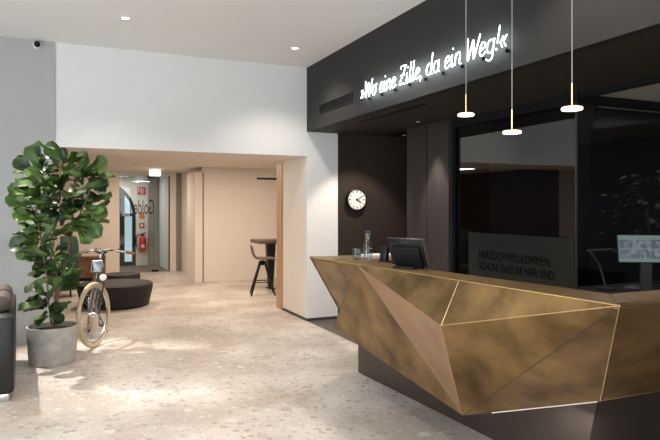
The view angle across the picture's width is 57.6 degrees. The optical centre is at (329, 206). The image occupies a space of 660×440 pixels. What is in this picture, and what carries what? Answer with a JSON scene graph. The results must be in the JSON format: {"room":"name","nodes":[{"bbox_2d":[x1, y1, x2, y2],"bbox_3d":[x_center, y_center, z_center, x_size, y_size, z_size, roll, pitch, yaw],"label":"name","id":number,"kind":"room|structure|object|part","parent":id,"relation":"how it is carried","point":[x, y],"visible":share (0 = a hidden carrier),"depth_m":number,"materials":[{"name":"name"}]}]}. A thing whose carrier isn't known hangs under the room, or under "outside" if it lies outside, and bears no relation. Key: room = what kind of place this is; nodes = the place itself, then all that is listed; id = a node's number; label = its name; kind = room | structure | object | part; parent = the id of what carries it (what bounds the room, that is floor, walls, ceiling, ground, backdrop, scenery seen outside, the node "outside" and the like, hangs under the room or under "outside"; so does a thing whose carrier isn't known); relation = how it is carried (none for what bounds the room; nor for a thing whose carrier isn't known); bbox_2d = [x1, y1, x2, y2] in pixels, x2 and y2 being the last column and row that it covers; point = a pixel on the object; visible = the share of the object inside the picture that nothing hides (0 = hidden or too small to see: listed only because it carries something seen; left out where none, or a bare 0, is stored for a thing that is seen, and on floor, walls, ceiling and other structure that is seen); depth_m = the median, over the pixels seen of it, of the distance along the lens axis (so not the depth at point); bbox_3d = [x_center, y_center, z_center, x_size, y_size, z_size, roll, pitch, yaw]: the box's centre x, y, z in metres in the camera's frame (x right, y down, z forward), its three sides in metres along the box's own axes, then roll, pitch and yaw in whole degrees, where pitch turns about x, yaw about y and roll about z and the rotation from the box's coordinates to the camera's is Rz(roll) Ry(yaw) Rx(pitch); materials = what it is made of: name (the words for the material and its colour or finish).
{"room":"hotel lobby","nodes":[
{"label":"hotel lobby","id":0,"kind":"room"},
{"bbox_2d":[0,36,54,339],"bbox_3d":[-5.311,-0.165,6.164,4.530,3.330,0.952,0,0,-24],"label":"wall pier","id":1,"kind":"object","parent":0,"point":[27,73],"visible":0.58,"depth_m":6.51,"materials":[{"name":"grey paint"}]},
{"bbox_2d":[16,339,26,345],"bbox_3d":[-5.128,1.470,5.719,4.500,0.060,0.010,0,0,-24],"label":"baseboard","id":2,"kind":"structure","parent":1,"relation":"attached to","point":[23,341],"depth_m":6.51,"materials":[{"name":"grey paint"}]},
{"bbox_2d":[33,41,40,48],"bbox_3d":[-3.196,-1.777,6.546,0.084,0.084,0.076,0,0,-24],"label":"security camera","id":3,"kind":"object","parent":1,"relation":"attached to","point":[36,44],"visible":1,"depth_m":6.53,"materials":[{"name":"black plastic"}]},
{"bbox_2d":[120,174,157,264],"bbox_3d":[-6.480,0.275,14.876,4.300,2.450,0.250,0,0,-24],"label":"wall","id":4,"kind":"structure","parent":0,"point":[129,184],"depth_m":15.46,"materials":[{"name":"white paint"}]},
{"bbox_2d":[120,187,135,265],"bbox_3d":[-5.804,0.411,15.104,1.775,2.178,0.115,0,0,-24],"label":"door","id":5,"kind":"structure","parent":4,"relation":"in","point":[123,193],"depth_m":15.31,"materials":[{"name":"black plastic"}]},
{"bbox_2d":[136,233,145,251],"bbox_3d":[-4.822,0.910,15.353,0.193,0.500,0.226,0,0,31],"label":"fire extinguisher","id":6,"kind":"object","parent":4,"relation":"attached to","point":[142,240],"visible":1,"depth_m":15.31,"materials":[{"name":"red metal"}]},
{"bbox_2d":[137,187,145,194],"bbox_3d":[-4.855,-0.412,15.456,0.200,0.200,0.014,0,0,-24],"label":"fire sign","id":7,"kind":"object","parent":4,"relation":"attached to","point":[140,190],"visible":1,"depth_m":15.45,"materials":[{"name":"red plastic"}]},
{"bbox_2d":[148,178,154,265],"bbox_3d":[-4.597,0.275,15.442,0.140,2.450,0.248,0,0,-24],"label":"trim","id":8,"kind":"structure","parent":4,"relation":"attached to","point":[151,181],"depth_m":15.33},
{"bbox_2d":[158,175,168,269],"bbox_3d":[-4.078,0.275,14.880,0.110,2.450,1.700,0,0,-24],"label":"wall","id":9,"kind":"structure","parent":0,"point":[163,179],"depth_m":14.83,"materials":[{"name":"white paint"}]},
{"bbox_2d":[53,167,276,282],"bbox_3d":[-3.279,0.275,10.895,12.100,2.450,6.230,0,0,-24],"label":"wall","id":10,"kind":"structure","parent":0,"point":[239,207],"depth_m":12.38,"materials":[{"name":"beige paint"}]},
{"bbox_2d":[130,175,169,271],"bbox_3d":[-4.253,0.380,13.806,1.095,2.240,0.040,0,0,-24],"label":"door","id":11,"kind":"structure","parent":10,"relation":"in","point":[156,270],"depth_m":14.01,"materials":[{"name":"grey glass"}]},
{"bbox_3d":[-3.762,0.390,14.025,0.020,2.220,0.040,0,0,-24],"label":"edge frame","id":12,"kind":"part","parent":11,"relation":"part of","materials":[{"name":"black plastic"}]},
{"bbox_2d":[176,173,180,270],"bbox_3d":[-3.549,0.350,14.076,0.120,2.300,0.040,0,0,-24],"label":"niche","id":13,"kind":"object","parent":10,"relation":"attached to","point":[178,175],"visible":0.79,"depth_m":14.06,"materials":[{"name":"beige paint"}]},
{"bbox_2d":[203,172,203,281],"bbox_3d":[-2.542,0.400,12.002,0.023,2.200,0.010,0,0,-24],"label":"trim","id":14,"kind":"structure","parent":10,"relation":"attached to","point":[203,172],"depth_m":12.00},
{"bbox_2d":[53,154,282,172],"bbox_3d":[-3.299,-0.850,10.941,12.100,0.100,6.130,0,0,-24],"label":"ceiling","id":15,"kind":"structure","parent":0,"point":[115,163],"depth_m":11.04,"materials":[{"name":"beige paint"}]},
{"bbox_2d":[149,169,160,175],"bbox_3d":[-3.675,-0.725,12.600,0.230,0.150,0.060,0,0,-24],"label":"exit sign","id":16,"kind":"object","parent":15,"relation":"hanging from","point":[154,172],"visible":0.98,"depth_m":12.57,"materials":[{"name":"grey plastic"}]},
{"bbox_2d":[257,177,276,179],"bbox_3d":[-0.858,-0.646,11.004,1.000,0.307,0.040,0,0,-24],"label":"linear pendant","id":17,"kind":"object","parent":15,"relation":"hanging from","point":[258,178],"visible":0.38,"depth_m":10.85,"materials":[{"name":"black plastic"}]},
{"bbox_2d":[0,0,424,67],"bbox_3d":[-1.382,-1.880,1.206,7.660,0.100,11.330,0,0,-24],"label":"ceiling","id":18,"kind":"structure","parent":0,"point":[256,31],"depth_m":6.02,"materials":[{"name":"paint"}]},
{"bbox_2d":[119,16,131,19],"bbox_3d":[-1.980,-1.827,5.807,0.117,0.006,0.117,0,0,-24],"label":"recessed light","id":19,"kind":"object","parent":18,"relation":"in","point":[120,17],"visible":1,"depth_m":5.79,"materials":[{"name":"grey plastic"}]},
{"bbox_2d":[458,94,473,116],"bbox_3d":[0.756,-1.168,3.334,0.090,1.324,0.090,0,0,-24],"label":"pendant lamp","id":20,"kind":"object","parent":18,"relation":"hanging from","point":[461,114],"visible":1,"depth_m":3.32,"materials":[{"name":"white metal"}]},
{"bbox_3d":[0.756,-0.575,3.334,0.006,0.103,0.006,0,0,-24],"label":"rod","id":21,"kind":"part","parent":20,"relation":"part of","materials":[{"name":"gold metal"}]},
{"bbox_2d":[503,109,520,134],"bbox_3d":[0.908,-1.098,2.994,0.090,1.463,0.090,0,0,-24],"label":"pendant lamp","id":22,"kind":"object","parent":18,"relation":"hanging from","point":[511,131],"visible":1,"depth_m":2.99,"materials":[{"name":"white metal"}]},
{"bbox_3d":[0.908,-0.435,2.994,0.006,0.103,0.006,0,0,-24],"label":"rod","id":23,"kind":"part","parent":22,"relation":"part of","materials":[{"name":"gold metal"}]},
{"bbox_2d":[561,83,582,111],"bbox_3d":[1.065,-1.128,2.641,0.090,1.404,0.090,0,0,-24],"label":"pendant lamp","id":24,"kind":"object","parent":18,"relation":"hanging from","point":[570,108],"visible":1,"depth_m":2.62,"materials":[{"name":"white metal"}]},
{"bbox_3d":[1.065,-0.495,2.641,0.006,0.103,0.006,0,0,-24],"label":"rod","id":25,"kind":"part","parent":24,"relation":"part of","materials":[{"name":"gold metal"}]},
{"bbox_2d":[55,42,406,317],"bbox_3d":[-1.079,-0.165,8.055,4.800,3.330,0.950,0,0,-24],"label":"wall","id":26,"kind":"structure","parent":0,"point":[106,98],"depth_m":7.64,"materials":[{"name":"white paint"}]},
{"bbox_2d":[277,164,282,309],"bbox_3d":[-0.742,0.435,8.857,0.021,2.130,0.220,0,0,-24],"label":"door frame","id":27,"kind":"structure","parent":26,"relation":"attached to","point":[279,166],"depth_m":8.79,"materials":[{"name":"brown wood"}]},
{"bbox_2d":[282,307,336,320],"bbox_3d":[-0.293,1.482,8.407,0.458,0.035,0.948,0,0,-24],"label":"baseboard","id":28,"kind":"structure","parent":26,"relation":"attached to","point":[284,309],"depth_m":8.02,"materials":[{"name":"grey metal"}]},
{"bbox_2d":[345,189,366,210],"bbox_3d":[0.352,-0.098,8.125,0.292,0.292,0.090,0,0,-24],"label":"wall clock","id":29,"kind":"object","parent":26,"relation":"attached to","point":[356,199],"visible":1,"depth_m":8.10,"materials":[{"name":"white plastic"}]},
{"bbox_2d":[0,265,492,439],"bbox_3d":[-1.245,1.550,6.344,12.100,0.100,20.600,0,0,-24],"label":"floor","id":30,"kind":"structure","parent":0,"point":[214,360],"depth_m":5.13,"materials":[{"name":"stone"}]},
{"bbox_2d":[0,294,15,401],"bbox_3d":[-3.187,1.170,5.039,0.970,0.660,1.420,0,0,-27],"label":"leather sofa","id":31,"kind":"object","parent":30,"relation":"on","point":[8,317],"visible":0.96,"depth_m":4.61,"materials":[{"name":"black leather"}]},
{"bbox_2d":[0,291,11,311],"bbox_3d":[-2.699,0.774,4.949,0.132,0.132,0.400,0,0,-27],"label":"cushion","id":32,"kind":"object","parent":31,"relation":"on","point":[5,296],"visible":1,"depth_m":4.79,"materials":[{"name":"beige fabric"}]},
{"bbox_2d":[0,284,12,295],"bbox_3d":[-2.928,0.774,5.395,0.132,0.132,0.400,0,0,-27],"label":"cushion","id":33,"kind":"object","parent":31,"relation":"on","point":[4,287],"visible":0.52,"depth_m":5.30,"materials":[{"name":"beige fabric"}]},
{"bbox_2d":[26,321,77,367],"bbox_3d":[-2.683,1.321,5.800,0.460,0.358,0.460,0,0,-24],"label":"pot","id":34,"kind":"object","parent":30,"relation":"on","point":[49,344],"depth_m":5.63,"materials":[{"name":"concrete"}]},
{"bbox_2d":[5,140,114,367],"bbox_3d":[-2.602,0.439,5.790,0.948,2.121,1.081,0,0,-24],"label":"fiddle leaf fig","id":35,"kind":"object","parent":30,"relation":"on","point":[51,343],"visible":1,"depth_m":5.66,"materials":[{"name":"plant"}]},
{"bbox_3d":[-2.582,0.358,5.748,0.541,1.626,0.214,0,0,20],"label":"stem","id":36,"kind":"part","parent":35,"relation":"part of","materials":[{"name":"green plant"}]},
{"bbox_2d":[54,236,78,296],"bbox_3d":[-4.519,1.000,10.059,0.570,1.000,0.538,0,0,-24],"label":"armchair","id":37,"kind":"object","parent":30,"relation":"on","point":[63,239],"visible":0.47,"depth_m":9.94,"materials":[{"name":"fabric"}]},
{"bbox_3d":[-4.392,0.940,10.116,0.294,0.880,0.538,0,0,-24],"label":"backrest","id":38,"kind":"part","parent":37,"relation":"part of","materials":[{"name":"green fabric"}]},
{"bbox_2d":[79,255,105,280],"bbox_3d":[-4.886,1.258,12.293,0.560,0.485,0.396,0,0,-20],"label":"base cabinet","id":39,"kind":"object","parent":30,"relation":"on","point":[85,262],"visible":0.52,"depth_m":12.10,"materials":[{"name":"brown wood"}]},
{"bbox_3d":[-4.950,1.235,12.078,0.257,0.370,0.015,0,0,-20],"label":"door","id":40,"kind":"part","parent":39,"relation":"part of","materials":[{"name":"brown wood"}]},
{"bbox_3d":[-4.699,1.235,12.170,0.257,0.370,0.015,0,0,-20],"label":"door","id":41,"kind":"part","parent":39,"relation":"part of","materials":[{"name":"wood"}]},
{"bbox_2d":[76,248,134,347],"bbox_3d":[-2.601,0.979,6.954,0.602,1.037,1.669,0,0,-22],"label":"bicycle","id":42,"kind":"object","parent":30,"relation":"on","point":[96,286],"visible":0.98,"depth_m":6.54,"materials":[{"name":"cream rubber"},{"name":"chrome"},{"name":"painted metal"}]},
{"bbox_3d":[-2.700,0.898,6.975,0.128,0.656,0.879,8,-3,-24],"label":"frame","id":43,"kind":"part","parent":42,"relation":"part of","materials":[{"name":"metal"}]},
{"bbox_2d":[77,279,152,309],"bbox_3d":[-3.271,1.323,9.150,1.100,0.353,1.100,0,0,-24],"label":"ottoman","id":44,"kind":"object","parent":30,"relation":"on","point":[122,293],"visible":0.78,"depth_m":8.80,"materials":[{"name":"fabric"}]},
{"bbox_3d":[-3.271,1.162,9.150,1.084,0.030,1.084,0,0,-24],"label":"seat","id":45,"kind":"part","parent":44,"relation":"part of","materials":[{"name":"fabric"}]},
{"bbox_2d":[105,272,139,278],"bbox_3d":[-3.579,1.319,10.300,0.620,0.363,0.620,0,0,-24],"label":"ottoman","id":46,"kind":"object","parent":30,"relation":"on","point":[114,275],"visible":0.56,"depth_m":10.13,"materials":[{"name":"fabric"}]},
{"bbox_2d":[249,245,275,295],"bbox_3d":[-1.155,1.075,10.301,0.438,0.860,0.430,0,0,-10],"label":"bar stool","id":47,"kind":"object","parent":30,"relation":"on","point":[262,262],"visible":1,"depth_m":10.21,"materials":[{"name":"black plastic"}]},
{"bbox_3d":[-1.292,1.214,10.397,0.266,0.583,0.040,0,0,36],"label":"leg","id":48,"kind":"part","parent":47,"relation":"part of","materials":[{"name":"black plastic"}]},
{"bbox_3d":[-1.251,1.214,10.163,0.040,0.583,0.266,0,0,33],"label":"leg","id":49,"kind":"part","parent":47,"relation":"part of","materials":[{"name":"black plastic"}]},
{"bbox_3d":[-1.025,1.214,10.206,0.199,0.583,0.199,0,0,-10],"label":"leg","id":50,"kind":"part","parent":47,"relation":"part of","materials":[{"name":"black plastic"}]},
{"bbox_2d":[250,239,276,288],"bbox_3d":[-0.870,1.050,11.166,1.100,0.900,0.600,0,0,-24],"label":"table","id":51,"kind":"object","parent":30,"relation":"on","point":[270,244],"visible":0.43,"depth_m":11.02,"materials":[{"name":"black wood"}]},
{"bbox_3d":[-1.098,1.080,11.064,0.170,0.840,0.120,0,0,-24],"label":"leg","id":52,"kind":"part","parent":51,"relation":"part of","materials":[{"name":"black plastic"}]},
{"bbox_2d":[310,255,659,439],"bbox_3d":[1.038,0.946,4.060,1.595,1.109,3.173,0,0,-24],"label":"reception desk","id":53,"kind":"object","parent":30,"relation":"on","point":[502,359],"depth_m":3.22,"materials":[{"name":"brown metal"}]},
{"bbox_3d":[0.186,0.705,5.141,0.882,0.611,0.432,0,0,-19],"label":"panel","id":54,"kind":"part","parent":53,"relation":"part of","materials":[{"name":"brown metal"}]},
{"bbox_3d":[0.003,0.698,4.762,0.325,0.611,1.171,0,0,-3],"label":"bronze panel","id":55,"kind":"part","parent":53,"relation":"part of","materials":[{"name":"gold metal"}]},
{"bbox_2d":[360,253,390,257],"bbox_3d":[0.414,0.385,4.785,0.300,0.019,0.180,0,0,-28],"label":"stack","id":56,"kind":"object","parent":53,"relation":"on","point":[373,255],"visible":0.43,"depth_m":4.72,"materials":[{"name":"paper"}]},
{"bbox_2d":[378,246,389,261],"bbox_3d":[0.392,0.341,4.350,0.061,0.112,0.070,0,0,-44],"label":"card terminal","id":57,"kind":"object","parent":53,"relation":"on","point":[384,251],"visible":0.97,"depth_m":4.33,"materials":[{"name":"black plastic"}]},
{"bbox_3d":[0.328,0.806,4.193,0.270,0.820,1.628,0,0,-24],"label":"bronze panel","id":58,"kind":"part","parent":53,"relation":"part of","materials":[{"name":"gold metal"}]},
{"bbox_3d":[0.437,0.519,3.714,0.137,0.238,1.065,0,0,-24],"label":"bronze panel","id":59,"kind":"part","parent":53,"relation":"part of","materials":[{"name":"gold metal"}]},
{"bbox_2d":[387,237,430,268],"bbox_3d":[0.512,0.297,3.905,0.282,0.196,0.130,0,0,41],"label":"screen","id":60,"kind":"object","parent":53,"relation":"on","point":[406,253],"visible":1,"depth_m":3.86,"materials":[{"name":"black plastic"}]},
{"bbox_3d":[0.613,0.291,3.810,0.005,0.183,0.093,0,0,41],"label":"trim","id":61,"kind":"part","parent":60,"relation":"part of","materials":[{"name":"grey plastic"}]},
{"bbox_3d":[0.511,0.806,3.746,0.298,0.821,1.066,0,0,-24],"label":"bronze panel","id":62,"kind":"part","parent":53,"relation":"part of","materials":[{"name":"gold metal"}]},
{"bbox_2d":[310,255,659,309],"bbox_3d":[1.135,0.406,3.876,1.355,0.019,2.884,0,0,-29],"label":"countertop","id":63,"kind":"structure","parent":53,"relation":"on","point":[627,297],"depth_m":2.99,"materials":[{"name":"brown metal"}]},
{"bbox_3d":[0.886,0.519,2.818,0.138,0.238,0.958,0,0,-29],"label":"bronze panel","id":64,"kind":"part","parent":53,"relation":"part of","materials":[{"name":"gold metal"}]},
{"bbox_3d":[0.878,0.805,2.924,0.297,0.822,1.144,0,0,-24],"label":"bronze panel","id":65,"kind":"part","parent":53,"relation":"part of","materials":[{"name":"gold metal"}]},
{"bbox_3d":[1.139,0.804,3.042,0.442,0.825,1.146,0,0,-24],"label":"bronze panel","id":66,"kind":"part","parent":53,"relation":"part of","materials":[{"name":"brown metal"}]},
{"bbox_3d":[1.691,0.689,2.909,1.342,0.594,0.534,0,0,-24],"label":"bronze panel","id":67,"kind":"part","parent":53,"relation":"part of","materials":[{"name":"gold metal"}]},
{"bbox_2d":[575,281,659,293],"bbox_3d":[2.733,1.062,4.671,1.240,0.835,0.940,0,0,-24],"label":"desk","id":68,"kind":"object","parent":30,"relation":"on","point":[655,284],"visible":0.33,"depth_m":4.81,"materials":[{"name":"black plastic"}]},
{"bbox_2d":[587,248,616,290],"bbox_3d":[2.186,0.483,4.684,0.340,0.323,0.140,0,0,6],"label":"desk lamp","id":69,"kind":"object","parent":68,"relation":"on","point":[604,288],"visible":0.77,"depth_m":4.68,"materials":[{"name":"black plastic"}]},
{"bbox_3d":[2.092,0.484,4.693,0.144,0.307,0.016,0,0,6],"label":"arm","id":70,"kind":"part","parent":69,"relation":"part of","materials":[{"name":"brown metal"}]},
{"bbox_3d":[2.116,0.335,4.691,0.201,0.026,0.016,0,0,6],"label":"arm","id":71,"kind":"part","parent":69,"relation":"part of","materials":[{"name":"brown metal"}]},
{"bbox_2d":[624,284,638,289],"bbox_3d":[2.437,0.636,4.769,0.220,0.018,0.120,0,0,-44],"label":"keypad","id":72,"kind":"object","parent":68,"relation":"on","point":[633,286],"visible":0.51,"depth_m":4.73,"materials":[{"name":"grey plastic"}]},
{"bbox_2d":[616,235,659,290],"bbox_3d":[2.341,0.424,4.376,0.460,0.441,0.180,0,0,6],"label":"monitor","id":73,"kind":"object","parent":68,"relation":"on","point":[644,250],"visible":0.91,"depth_m":4.39,"materials":[{"name":"black plastic"}]},
{"bbox_3d":[2.343,0.306,4.390,0.460,0.205,0.049,0,0,6],"label":"casing","id":74,"kind":"part","parent":73,"relation":"part of","materials":[{"name":"black plastic"}]},
{"bbox_2d":[599,171,659,272],"bbox_3d":[3.749,0.538,7.160,0.980,1.925,0.951,0,0,-24],"label":"plant","id":75,"kind":"object","parent":30,"relation":"on","point":[649,221],"visible":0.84,"depth_m":7.16,"materials":[{"name":"green plant"}]},
{"bbox_3d":[3.780,0.600,7.116,0.090,1.203,0.050,0,0,2],"label":"stem","id":76,"kind":"part","parent":75,"relation":"part of","materials":[{"name":"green plant"}]},
{"bbox_2d":[407,120,489,274],"bbox_3d":[1.434,0.255,7.332,0.600,2.490,0.900,0,0,-24],"label":"wall","id":77,"kind":"structure","parent":0,"point":[429,146],"depth_m":6.99,"materials":[{"name":"brown wood"}]},
{"bbox_2d":[452,120,457,272],"bbox_3d":[1.421,0.255,6.823,0.060,2.490,0.020,0,0,-24],"label":"trim","id":78,"kind":"structure","parent":77,"relation":"attached to","point":[454,130],"depth_m":6.82,"materials":[{"name":"black metal"}]},
{"bbox_2d":[307,0,659,131],"bbox_3d":[2.051,-1.410,2.740,0.100,0.840,11.330,0,0,-24],"label":"fascia","id":79,"kind":"object","parent":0,"point":[538,32],"visible":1,"depth_m":4.88,"materials":[{"name":"grey paint"}]},
{"bbox_2d":[319,92,352,113],"bbox_3d":[0.057,-1.220,7.067,0.012,0.110,0.920,0,0,-24],"label":"grille","id":80,"kind":"object","parent":79,"relation":"attached to","point":[347,98],"visible":1,"depth_m":7.02,"materials":[{"name":"black metal"}]},
{"bbox_2d":[361,51,463,99],"bbox_3d":[0.713,-1.213,5.564,0.039,0.224,1.771,0,0,-24],"label":"sign","id":81,"kind":"object","parent":79,"relation":"attached to","point":[461,66],"depth_m":5.47,"materials":[{"name":"grey plastic"}]},
{"bbox_2d":[467,25,508,60],"bbox_3d":[1.192,-1.203,4.493,0.039,0.229,0.473,0,0,-24],"label":"sign","id":82,"kind":"object","parent":79,"relation":"attached to","point":[505,50],"depth_m":4.51,"materials":[{"name":"grey plastic"}]},
{"bbox_2d":[316,29,659,135],"bbox_3d":[2.571,-1.030,2.972,1.040,0.080,11.330,0,0,-24],"label":"bulkhead soffit","id":83,"kind":"structure","parent":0,"point":[637,57],"depth_m":4.89,"materials":[{"name":"paint"}]},
{"bbox_2d":[356,104,427,122],"bbox_3d":[0.624,-0.989,6.412,0.070,0.003,1.400,0,0,-24],"label":"soffit slot","id":84,"kind":"object","parent":83,"relation":"attached to","point":[419,105],"visible":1,"depth_m":6.33,"materials":[{"name":"black metal"}]},
{"bbox_2d":[385,104,659,138],"bbox_3d":[2.945,-1.030,7.481,3.320,0.080,3.400,0,0,-24],"label":"ceiling","id":85,"kind":"structure","parent":0,"point":[608,123],"depth_m":7.11,"materials":[{"name":"black paint"}]},
{"bbox_2d":[490,104,659,286],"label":"window","id":86,"kind":"structure","parent":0,"point":[532,171],"depth_m":6.61,"materials":[{"name":"black glass"}]},
{"bbox_2d":[453,92,659,127],"bbox_3d":[3.292,-0.945,6.667,3.350,0.090,1.790,0,0,-24],"label":"trim","id":87,"kind":"structure","parent":86,"relation":"attached to","point":[564,100],"depth_m":5.55,"materials":[{"name":"black metal"}]},
{"bbox_2d":[575,103,577,286],"bbox_3d":[2.144,0.300,5.216,0.018,2.400,0.020,0,0,-24],"label":"trim","id":88,"kind":"structure","parent":86,"relation":"attached to","point":[576,112],"depth_m":5.21,"materials":[{"name":"brown metal"}]},
{"bbox_2d":[597,106,659,112],"bbox_3d":[3.773,-0.878,5.896,3.100,0.007,0.030,0,0,-24],"label":"rail","id":89,"kind":"object","parent":86,"relation":"attached to","point":[599,106],"visible":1,"depth_m":5.40,"materials":[{"name":"metal"}]},
{"bbox_3d":[1.784,0.300,6.021,0.010,2.400,1.740,0,0,-24],"label":"window","id":90,"kind":"structure","parent":86,"relation":"in","visible":0},
{"bbox_2d":[469,232,574,288],"bbox_3d":[1.826,0.713,5.900,0.005,0.875,1.495,0,0,-24],"label":"sign","id":91,"kind":"object","parent":90,"relation":"attached to","point":[550,261],"visible":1,"depth_m":5.80,"materials":[{"name":"black glass"}]},
{"bbox_2d":[600,83,659,101],"bbox_3d":[5.338,-1.025,2.319,3.360,0.090,7.880,0,0,-24],"label":"ceiling","id":92,"kind":"structure","parent":0,"point":[650,92],"depth_m":5.23,"materials":[{"name":"grey paint"}]},
{"bbox_2d":[580,75,659,98],"bbox_3d":[3.777,-0.965,1.621,0.060,0.050,7.880,0,0,-24],"label":"trim","id":93,"kind":"structure","parent":92,"relation":"attached to","point":[651,80],"depth_m":4.80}
]}

